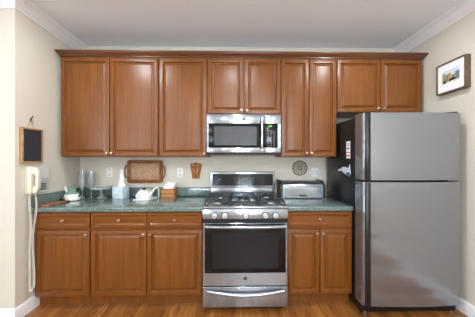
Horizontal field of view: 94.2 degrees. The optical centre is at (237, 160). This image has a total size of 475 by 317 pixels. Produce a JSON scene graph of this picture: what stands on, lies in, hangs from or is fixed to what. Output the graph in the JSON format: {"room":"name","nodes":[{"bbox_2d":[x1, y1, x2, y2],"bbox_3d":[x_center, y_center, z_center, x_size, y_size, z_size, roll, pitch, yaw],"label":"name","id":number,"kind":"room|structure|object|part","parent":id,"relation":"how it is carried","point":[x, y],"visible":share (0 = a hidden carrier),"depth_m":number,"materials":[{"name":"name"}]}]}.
{"room":"kitchen","nodes":[
{"label":"kitchen","id":0,"kind":"room"},
{"bbox_2d":[0,9,79,307],"bbox_3d":[-3.243,-0.005,2.244,2.795,2.680,0.893,0,0,-1],"label":"wall","id":1,"kind":"structure","parent":0,"point":[30,66],"depth_m":1.89,"materials":[{"name":"beige paint"}]},
{"bbox_2d":[0,295,39,316],"bbox_3d":[-3.169,1.279,1.898,2.691,0.112,0.229,0,0,-1],"label":"baseboard","id":2,"kind":"structure","parent":1,"relation":"attached to","point":[33,302],"depth_m":1.87,"materials":[{"name":"white paint"}]},
{"bbox_2d":[25,166,48,291],"bbox_3d":[-1.792,0.598,1.997,0.096,1.085,0.208,0,0,-1],"label":"wall phone","id":3,"kind":"object","parent":1,"relation":"attached to","point":[36,177],"visible":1,"depth_m":1.93,"materials":[{"name":"beige plastic"}]},
{"bbox_3d":[-1.786,0.713,1.926,0.042,0.855,0.066,0,0,-1],"label":"coiled cord","id":4,"kind":"part","parent":3,"relation":"part of","materials":[{"name":"white plastic"}]},
{"bbox_3d":[-1.801,0.173,2.039,0.005,0.213,0.110,0,0,-1],"label":"keypad panel","id":5,"kind":"part","parent":3,"relation":"part of","materials":[{"name":"grey plastic"}]},
{"bbox_2d":[0,0,87,49],"bbox_3d":[-3.135,-1.298,2.140,2.767,0.095,0.865,0,0,-1],"label":"trim","id":6,"kind":"structure","parent":1,"relation":"attached to","point":[27,8],"depth_m":2.05,"materials":[{"name":"white paint"}]},
{"bbox_3d":[-1.827,-0.362,1.959,0.026,0.072,0.038,0,0,-1],"label":"wall hook","id":7,"kind":"object","parent":1,"relation":"attached to","visible":0},
{"bbox_2d":[19,122,42,162],"bbox_3d":[-1.826,-0.161,1.960,0.028,0.367,0.203,0,0,-1],"label":"slate board","id":8,"kind":"object","parent":7,"relation":"hanging from","point":[30,139],"visible":1,"depth_m":1.94,"materials":[{"name":"brown wood"}]},
{"bbox_2d":[80,46,395,195],"bbox_3d":[0.059,-0.005,2.689,3.823,2.680,0.120,0,0,-1],"label":"wall","id":9,"kind":"structure","parent":0,"point":[282,166],"depth_m":2.62,"materials":[{"name":"beige paint"}]},
{"bbox_2d":[106,167,111,176],"bbox_3d":[-1.508,0.143,2.597,0.070,0.116,0.009,0,0,-1],"label":"wall outlet","id":10,"kind":"object","parent":9,"relation":"attached to","point":[108,169],"visible":1,"depth_m":2.60,"materials":[{"name":"white plastic"}]},
{"bbox_2d":[61,57,158,156],"bbox_3d":[-1.309,-0.548,2.416,0.991,1.026,0.374,0,0,-1],"label":"upper cabinet","id":11,"kind":"object","parent":9,"relation":"attached to","point":[110,105],"visible":0.98,"depth_m":2.26,"materials":[{"name":"brown wood"}]},
{"bbox_3d":[-1.554,-0.543,2.260,0.486,1.008,0.020,0,0,-1],"label":"door","id":12,"kind":"part","parent":11,"relation":"part of","materials":[{"name":"brown wood"}]},
{"bbox_3d":[-1.060,-0.543,2.269,0.488,1.008,0.020,0,0,-1],"label":"door","id":13,"kind":"part","parent":11,"relation":"part of","materials":[{"name":"brown wood"}]},
{"bbox_2d":[124,160,164,182],"bbox_3d":[-1.085,0.133,2.590,0.480,0.272,0.033,0,0,-1],"label":"wooden tray","id":14,"kind":"object","parent":9,"relation":"attached to","point":[138,171],"visible":1,"depth_m":2.59,"materials":[{"name":"brown wood"}]},
{"bbox_3d":[-1.085,0.133,2.591,0.330,0.192,0.002,0,0,-1],"label":"carved panel","id":15,"kind":"part","parent":14,"relation":"part of","materials":[{"name":"brown wood"}]},
{"bbox_2d":[83,187,209,195],"bbox_3d":[-1.087,0.370,2.597,1.524,0.102,0.020,0,0,-1],"label":"backsplash","id":16,"kind":"structure","parent":9,"relation":"attached to","point":[181,191],"depth_m":2.59,"materials":[{"name":"green stone"}]},
{"bbox_2d":[177,168,182,177],"bbox_3d":[-0.678,0.149,2.612,0.070,0.116,0.009,0,0,-1],"label":"wall outlet","id":17,"kind":"object","parent":9,"relation":"attached to","point":[179,170],"visible":1,"depth_m":2.61,"materials":[{"name":"white plastic"}]},
{"bbox_2d":[159,58,209,156],"bbox_3d":[-0.565,-0.548,2.429,0.495,1.026,0.374,0,0,-1],"label":"upper cabinet","id":18,"kind":"object","parent":9,"relation":"attached to","point":[182,81],"visible":0.98,"depth_m":2.27,"materials":[{"name":"brown wood"}]},
{"bbox_2d":[190,162,201,178],"bbox_3d":[-0.492,0.121,2.607,0.136,0.200,0.019,0,0,-1],"label":"wall plaque","id":19,"kind":"object","parent":9,"relation":"attached to","point":[195,167],"visible":1,"depth_m":2.60,"materials":[{"name":"brown wood"}]},
{"bbox_2d":[54,49,428,59],"bbox_3d":[0.068,-1.087,2.438,3.823,0.051,0.377,0,0,-1],"label":"crown molding","id":20,"kind":"structure","parent":9,"relation":"attached to","point":[62,52],"depth_m":2.27,"materials":[{"name":"brown wood"}]},
{"bbox_2d":[207,58,280,114],"bbox_3d":[0.065,-0.768,2.440,0.764,0.585,0.374,0,0,-1],"label":"upper cabinet","id":21,"kind":"object","parent":9,"relation":"attached to","point":[247,86],"visible":0.98,"depth_m":2.28,"materials":[{"name":"brown wood"}]},
{"bbox_3d":[-0.122,-0.763,2.286,0.373,0.567,0.020,0,0,-1],"label":"door","id":22,"kind":"part","parent":21,"relation":"part of","materials":[{"name":"brown wood"}]},
{"bbox_2d":[207,114,280,155],"bbox_3d":[0.061,-0.258,2.405,0.747,0.410,0.443,0,0,-1],"label":"microwave","id":23,"kind":"object","parent":21,"relation":"attached to","point":[227,134],"visible":1,"depth_m":2.23,"materials":[{"name":"silver metal"}]},
{"bbox_3d":[-0.009,-0.248,2.239,0.564,0.242,0.024,0,0,-1],"label":"door glass","id":24,"kind":"part","parent":23,"relation":"part of","materials":[{"name":"black glass"}]},
{"bbox_3d":[0.245,-0.268,2.212,0.022,0.365,0.050,0,0,-1],"label":"handle","id":25,"kind":"part","parent":23,"relation":"part of","materials":[{"name":"silver metal"}]},
{"bbox_3d":[0.356,-0.268,2.245,0.162,0.386,0.027,0,0,-1],"label":"control panel","id":26,"kind":"part","parent":23,"relation":"part of","materials":[{"name":"silver metal"}]},
{"bbox_3d":[0.258,-0.763,2.292,0.373,0.567,0.020,0,0,-1],"label":"door","id":27,"kind":"part","parent":21,"relation":"part of","materials":[{"name":"brown wood"}]},
{"bbox_2d":[292,161,306,175],"bbox_3d":[0.744,0.094,2.632,0.180,0.180,0.010,0,0,-1],"label":"trivet","id":28,"kind":"object","parent":9,"relation":"attached to","point":[296,161],"visible":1,"depth_m":2.63,"materials":[{"name":"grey metal"}]},
{"bbox_2d":[275,59,335,156],"bbox_3d":[0.740,-0.548,2.452,0.584,1.026,0.374,0,0,-1],"label":"upper cabinet","id":29,"kind":"object","parent":9,"relation":"attached to","point":[308,86],"visible":0.98,"depth_m":2.29,"materials":[{"name":"brown wood"}]},
{"bbox_3d":[0.598,-0.543,2.298,0.283,1.008,0.020,0,0,-1],"label":"door","id":30,"kind":"part","parent":29,"relation":"part of","materials":[{"name":"brown wood"}]},
{"bbox_3d":[0.888,-0.543,2.304,0.283,1.008,0.020,0,0,-1],"label":"door","id":31,"kind":"part","parent":29,"relation":"part of","materials":[{"name":"brown wood"}]},
{"bbox_2d":[312,168,318,176],"bbox_3d":[0.929,0.146,2.640,0.088,0.108,0.009,0,0,-1],"label":"light switch","id":32,"kind":"object","parent":9,"relation":"attached to","point":[315,171],"visible":1,"depth_m":2.64,"materials":[{"name":"white plastic"}]},
{"bbox_2d":[336,59,421,118],"bbox_3d":[1.487,-0.780,2.465,0.908,0.561,0.374,0,0,-1],"label":"upper cabinet","id":33,"kind":"object","parent":9,"relation":"attached to","point":[362,85],"visible":0.93,"depth_m":2.31,"materials":[{"name":"brown wood"}]},
{"bbox_3d":[1.268,-0.775,2.310,0.453,0.543,0.020,0,0,-1],"label":"door","id":34,"kind":"part","parent":33,"relation":"part of","materials":[{"name":"brown wood"}]},
{"bbox_3d":[1.720,-0.775,2.318,0.437,0.543,0.020,0,0,-1],"label":"door","id":35,"kind":"part","parent":33,"relation":"part of","materials":[{"name":"brown wood"}]},
{"bbox_2d":[30,0,461,48],"bbox_3d":[-1.200,-1.385,0.017,6.800,0.080,5.420,0,0,-1],"label":"ceiling","id":36,"kind":"structure","parent":0,"point":[376,24],"depth_m":2.14,"materials":[{"name":"white paint"}]},
{"bbox_2d":[24,296,467,316],"bbox_3d":[-1.200,1.365,0.017,6.800,0.060,5.420,0,0,-1],"label":"floor","id":37,"kind":"structure","parent":0,"point":[349,308],"depth_m":1.94,"materials":[{"name":"brown wood"}]},
{"bbox_2d":[35,212,94,304],"bbox_3d":[-1.576,0.900,2.271,0.503,0.870,0.654,0,0,-1],"label":"base cabinet","id":38,"kind":"object","parent":37,"relation":"on","point":[62,239],"visible":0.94,"depth_m":1.97,"materials":[{"name":"brown wood"}]},
{"bbox_3d":[-1.561,0.539,1.980,0.472,0.137,0.020,0,0,-1],"label":"drawer","id":39,"kind":"part","parent":38,"relation":"part of","materials":[{"name":"brown wood"}]},
{"bbox_3d":[-1.561,0.926,1.980,0.470,0.589,0.020,0,0,-1],"label":"door","id":40,"kind":"part","parent":38,"relation":"part of","materials":[{"name":"brown wood"}]},
{"bbox_2d":[91,212,202,303],"bbox_3d":[-0.822,0.900,2.284,1.004,0.870,0.654,0,0,-1],"label":"base cabinet","id":41,"kind":"object","parent":37,"relation":"on","point":[137,257],"visible":0.98,"depth_m":1.99,"materials":[{"name":"brown wood"}]},
{"bbox_3d":[-1.065,0.539,1.989,0.494,0.137,0.020,0,0,-1],"label":"drawer","id":42,"kind":"part","parent":41,"relation":"part of","materials":[{"name":"brown wood"}]},
{"bbox_3d":[-1.065,0.926,1.989,0.492,0.589,0.020,0,0,-1],"label":"door","id":43,"kind":"part","parent":41,"relation":"part of","materials":[{"name":"brown wood"}]},
{"bbox_2d":[30,187,209,211],"bbox_3d":[-1.082,0.391,2.286,1.524,0.144,0.643,0,0,-1],"label":"countertop","id":44,"kind":"structure","parent":41,"relation":"on","point":[189,199],"depth_m":2.15,"materials":[{"name":"green stone"}]},
{"bbox_2d":[37,200,69,206],"bbox_3d":[-1.765,0.414,2.125,0.110,0.014,0.255,0,0,-1],"label":"cutting board","id":45,"kind":"object","parent":44,"relation":"on","point":[57,201],"visible":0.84,"depth_m":2.07,"materials":[{"name":"brown wood"}]},
{"bbox_2d":[63,185,80,200],"bbox_3d":[-1.747,0.343,2.336,0.151,0.156,0.151,0,0,-41],"label":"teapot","id":46,"kind":"object","parent":44,"relation":"on","point":[72,194],"visible":0.94,"depth_m":2.30,"materials":[{"name":"white ceramic"}]},
{"bbox_3d":[-1.747,0.309,2.336,0.141,0.090,0.141,0,0,-1],"label":"lid","id":47,"kind":"part","parent":46,"relation":"part of","materials":[{"name":"green ceramic"}]},
{"bbox_2d":[63,194,80,200],"bbox_3d":[-1.747,0.372,2.336,0.152,0.098,0.152,0,0,-1],"label":"pot","id":48,"kind":"object","parent":46,"relation":"on","point":[71,197],"depth_m":2.28,"materials":[{"name":"white ceramic"}]},
{"bbox_2d":[78,171,81,197],"bbox_3d":[-1.766,0.273,2.492,0.060,0.295,0.060,0,0,-1],"label":"stemmed glass","id":49,"kind":"object","parent":44,"relation":"on","point":[78,171],"visible":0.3,"depth_m":2.47,"materials":[{"name":"clear glass"}]},
{"bbox_2d":[79,170,85,198],"bbox_3d":[-1.711,0.263,2.438,0.060,0.315,0.060,0,0,-1],"label":"stemmed glass","id":50,"kind":"object","parent":44,"relation":"on","point":[82,173],"visible":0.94,"depth_m":2.42,"materials":[{"name":"clear glass"}]},
{"bbox_2d":[88,171,94,197],"bbox_3d":[-1.650,0.273,2.494,0.060,0.295,0.060,0,0,-1],"label":"stemmed glass","id":51,"kind":"object","parent":44,"relation":"on","point":[91,176],"visible":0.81,"depth_m":2.47,"materials":[{"name":"clear glass"}]},
{"bbox_2d":[89,185,112,198],"bbox_3d":[-1.512,0.357,2.452,0.226,0.128,0.226,0,0,-1],"label":"cake stand","id":52,"kind":"object","parent":44,"relation":"on","point":[104,187],"visible":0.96,"depth_m":2.44,"materials":[{"name":"clear glass"}]},
{"bbox_3d":[-1.512,0.306,2.452,0.226,0.028,0.226,0,0,-1],"label":"plate","id":53,"kind":"part","parent":52,"relation":"part of","materials":[{"name":"clear glass"}]},
{"bbox_2d":[112,169,128,198],"bbox_3d":[-1.288,0.258,2.441,0.124,0.325,0.112,0,0,12],"label":"tissue box","id":54,"kind":"object","parent":44,"relation":"on","point":[121,191],"visible":1,"depth_m":2.40,"materials":[{"name":"cardboard"}]},
{"bbox_2d":[133,186,160,199],"bbox_3d":[-0.986,0.355,2.416,0.217,0.130,0.220,0,0,-1],"label":"teapot","id":55,"kind":"object","parent":44,"relation":"on","point":[144,194],"visible":1,"depth_m":2.33,"materials":[{"name":"white ceramic"}]},
{"bbox_3d":[-0.911,0.353,2.428,0.034,0.119,0.182,0,0,17],"label":"arm","id":56,"kind":"part","parent":55,"relation":"part of","materials":[{"name":"white ceramic"}]},
{"bbox_2d":[161,187,177,197],"bbox_3d":[-0.772,0.368,2.505,0.154,0.106,0.139,0,0,-1],"label":"basket","id":57,"kind":"object","parent":44,"relation":"on","point":[165,193],"visible":0.91,"depth_m":2.44,"materials":[{"name":"wicker"}]},
{"bbox_2d":[163,185,172,188],"bbox_3d":[-0.772,0.343,2.465,0.110,0.125,0.025,0,0,-1],"label":"paper napkin","id":58,"kind":"object","parent":57,"relation":"in","point":[169,186],"visible":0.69,"depth_m":2.45,"materials":[{"name":"white paper"}]},
{"bbox_3d":[-0.567,0.539,1.998,0.492,0.137,0.020,0,0,-1],"label":"drawer","id":59,"kind":"part","parent":41,"relation":"part of","materials":[{"name":"brown wood"}]},
{"bbox_3d":[-0.567,0.926,1.998,0.490,0.589,0.020,0,0,-1],"label":"door","id":60,"kind":"part","parent":41,"relation":"part of","materials":[{"name":"brown wood"}]},
{"bbox_2d":[202,171,287,307],"bbox_3d":[0.064,0.734,2.229,0.750,1.202,0.740,0,0,-1],"label":"gas range","id":61,"kind":"object","parent":37,"relation":"on","point":[245,225],"visible":1,"depth_m":1.93,"materials":[{"name":"grey metal"}]},
{"bbox_3d":[0.060,0.221,2.501,0.688,0.132,0.019,0,0,-1],"label":"control glass","id":62,"kind":"part","parent":61,"relation":"part of","materials":[{"name":"black"}]},
{"bbox_3d":[0.069,0.474,1.946,0.750,0.086,0.032,0,0,-1],"label":"control panel","id":63,"kind":"part","parent":61,"relation":"part of","materials":[{"name":"silver metal"}]},
{"bbox_3d":[0.069,1.200,1.948,0.746,0.179,0.028,0,0,-1],"label":"storage drawer","id":64,"kind":"part","parent":61,"relation":"part of","materials":[{"name":"silver metal"}]},
{"bbox_3d":[0.069,1.150,1.909,0.680,0.059,0.052,0,0,-1],"label":"handle","id":65,"kind":"part","parent":61,"relation":"part of","materials":[{"name":"silver metal"}]},
{"bbox_3d":[0.069,0.828,1.948,0.746,0.551,0.028,0,0,-1],"label":"oven door","id":66,"kind":"part","parent":61,"relation":"part of","materials":[{"name":"silver metal"}]},
{"bbox_3d":[0.069,0.772,1.932,0.710,0.430,0.004,0,0,-1],"label":"oven glass","id":67,"kind":"part","parent":61,"relation":"part of","materials":[{"name":"black glass"}]},
{"bbox_2d":[203,195,287,208],"bbox_3d":[0.063,0.417,2.256,0.750,0.024,0.643,0,0,-1],"label":"cooktop","id":68,"kind":"object","parent":61,"relation":"in","point":[208,205],"depth_m":2.02,"materials":[{"name":"silver metal"}]},
{"bbox_3d":[0.070,0.571,1.895,0.698,0.030,0.072,0,0,-1],"label":"handle","id":69,"kind":"part","parent":61,"relation":"part of","materials":[{"name":"silver metal"}]},
{"bbox_2d":[287,211,351,301],"bbox_3d":[0.747,0.900,2.312,0.601,0.870,0.654,0,0,-1],"label":"base cabinet","id":70,"kind":"object","parent":37,"relation":"on","point":[319,242],"visible":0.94,"depth_m":2.02,"materials":[{"name":"brown wood"}]},
{"bbox_3d":[0.604,0.926,2.018,0.291,0.589,0.020,0,0,-1],"label":"door","id":71,"kind":"part","parent":70,"relation":"part of","materials":[{"name":"brown wood"}]},
{"bbox_2d":[277,196,352,210],"bbox_3d":[0.747,0.442,2.318,0.601,0.042,0.642,0,0,-1],"label":"countertop","id":72,"kind":"structure","parent":70,"relation":"on","point":[327,203],"depth_m":2.10,"materials":[{"name":"green stone"}]},
{"bbox_2d":[277,179,324,198],"bbox_3d":[0.712,0.323,2.498,0.488,0.196,0.234,0,0,-1],"label":"bread box","id":73,"kind":"object","parent":72,"relation":"on","point":[285,188],"visible":0.95,"depth_m":2.41,"materials":[{"name":"silver metal"}]},
{"bbox_3d":[0.479,0.320,2.504,0.022,0.190,0.214,0,0,-1],"label":"panel","id":74,"kind":"part","parent":73,"relation":"part of","materials":[{"name":"black plastic"}]},
{"bbox_3d":[0.945,0.320,2.512,0.022,0.190,0.214,0,0,-1],"label":"panel","id":75,"kind":"part","parent":73,"relation":"part of","materials":[{"name":"black plastic"}]},
{"bbox_3d":[0.752,0.539,2.021,0.590,0.137,0.020,0,0,-1],"label":"drawer","id":76,"kind":"part","parent":70,"relation":"part of","materials":[{"name":"brown wood"}]},
{"bbox_3d":[0.901,0.926,2.024,0.290,0.589,0.020,0,0,-1],"label":"door","id":77,"kind":"part","parent":70,"relation":"part of","materials":[{"name":"brown wood"}]},
{"bbox_2d":[327,112,459,316],"bbox_3d":[1.483,0.458,2.226,0.856,1.755,0.738,0,0,-1],"label":"refrigerator","id":78,"kind":"object","parent":37,"relation":"on","point":[405,228],"visible":0.87,"depth_m":1.86,"materials":[{"name":"silver metal"}]},
{"bbox_2d":[338,164,350,176],"bbox_3d":[1.052,0.101,2.179,0.007,0.121,0.245,0,0,-1],"label":"magnet","id":79,"kind":"object","parent":78,"relation":"attached to","point":[345,170],"visible":1,"depth_m":2.13,"materials":[{"name":"white ceramic"}]},
{"bbox_2d":[346,141,349,151],"bbox_3d":[1.055,-0.128,2.104,0.003,0.105,0.070,0,0,-1],"label":"note","id":80,"kind":"object","parent":78,"relation":"attached to","point":[347,142],"visible":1,"depth_m":2.10,"materials":[{"name":"white paper"}]},
{"bbox_3d":[1.099,0.711,1.864,0.040,1.045,0.028,0,0,-1],"label":"handle","id":81,"kind":"part","parent":78,"relation":"part of","materials":[{"name":"black plastic"}]},
{"bbox_3d":[1.099,-0.117,1.864,0.040,0.568,0.028,0,0,-1],"label":"handle","id":82,"kind":"part","parent":78,"relation":"part of","materials":[{"name":"black plastic"}]},
{"bbox_3d":[1.488,0.711,1.925,0.856,1.049,0.136,0,0,-1],"label":"fridge door","id":83,"kind":"part","parent":78,"relation":"part of","materials":[{"name":"silver metal"}]},
{"bbox_3d":[1.488,-0.117,1.925,0.856,0.572,0.136,0,0,-1],"label":"freezer door","id":84,"kind":"part","parent":78,"relation":"part of","materials":[{"name":"silver metal"}]},
{"bbox_2d":[409,11,474,305],"bbox_3d":[2.077,-0.005,0.075,0.120,2.680,5.420,0,0,-1],"label":"wall","id":85,"kind":"structure","parent":0,"point":[457,40],"depth_m":1.94,"materials":[{"name":"beige paint"}]},
{"bbox_2d":[394,0,474,51],"bbox_3d":[1.971,-1.298,0.073,0.092,0.095,5.180,0,0,-1],"label":"trim","id":86,"kind":"structure","parent":85,"relation":"attached to","point":[463,8],"depth_m":2.12,"materials":[{"name":"white paint"}]},
{"bbox_2d":[436,54,470,95],"bbox_3d":[1.958,-0.764,2.010,0.050,0.282,0.273,0,0,-1],"label":"framed picture","id":87,"kind":"object","parent":85,"relation":"attached to","point":[454,75],"visible":1,"depth_m":1.98,"materials":[{"name":"brown wood"}]},
{"bbox_2d":[442,65,459,84],"bbox_3d":[1.940,-0.770,2.009,0.001,0.120,0.163,0,0,-1],"label":"print","id":88,"kind":"object","parent":87,"relation":"attached to","point":[450,75],"depth_m":2.00,"materials":[{"name":"multicoloured paper"}]},
{"bbox_2d":[456,298,474,316],"bbox_3d":[2.009,1.279,0.064,0.016,0.112,5.160,0,0,-1],"label":"baseboard","id":89,"kind":"structure","parent":85,"relation":"attached to","point":[468,309],"depth_m":1.90,"materials":[{"name":"white paint"}]}
]}

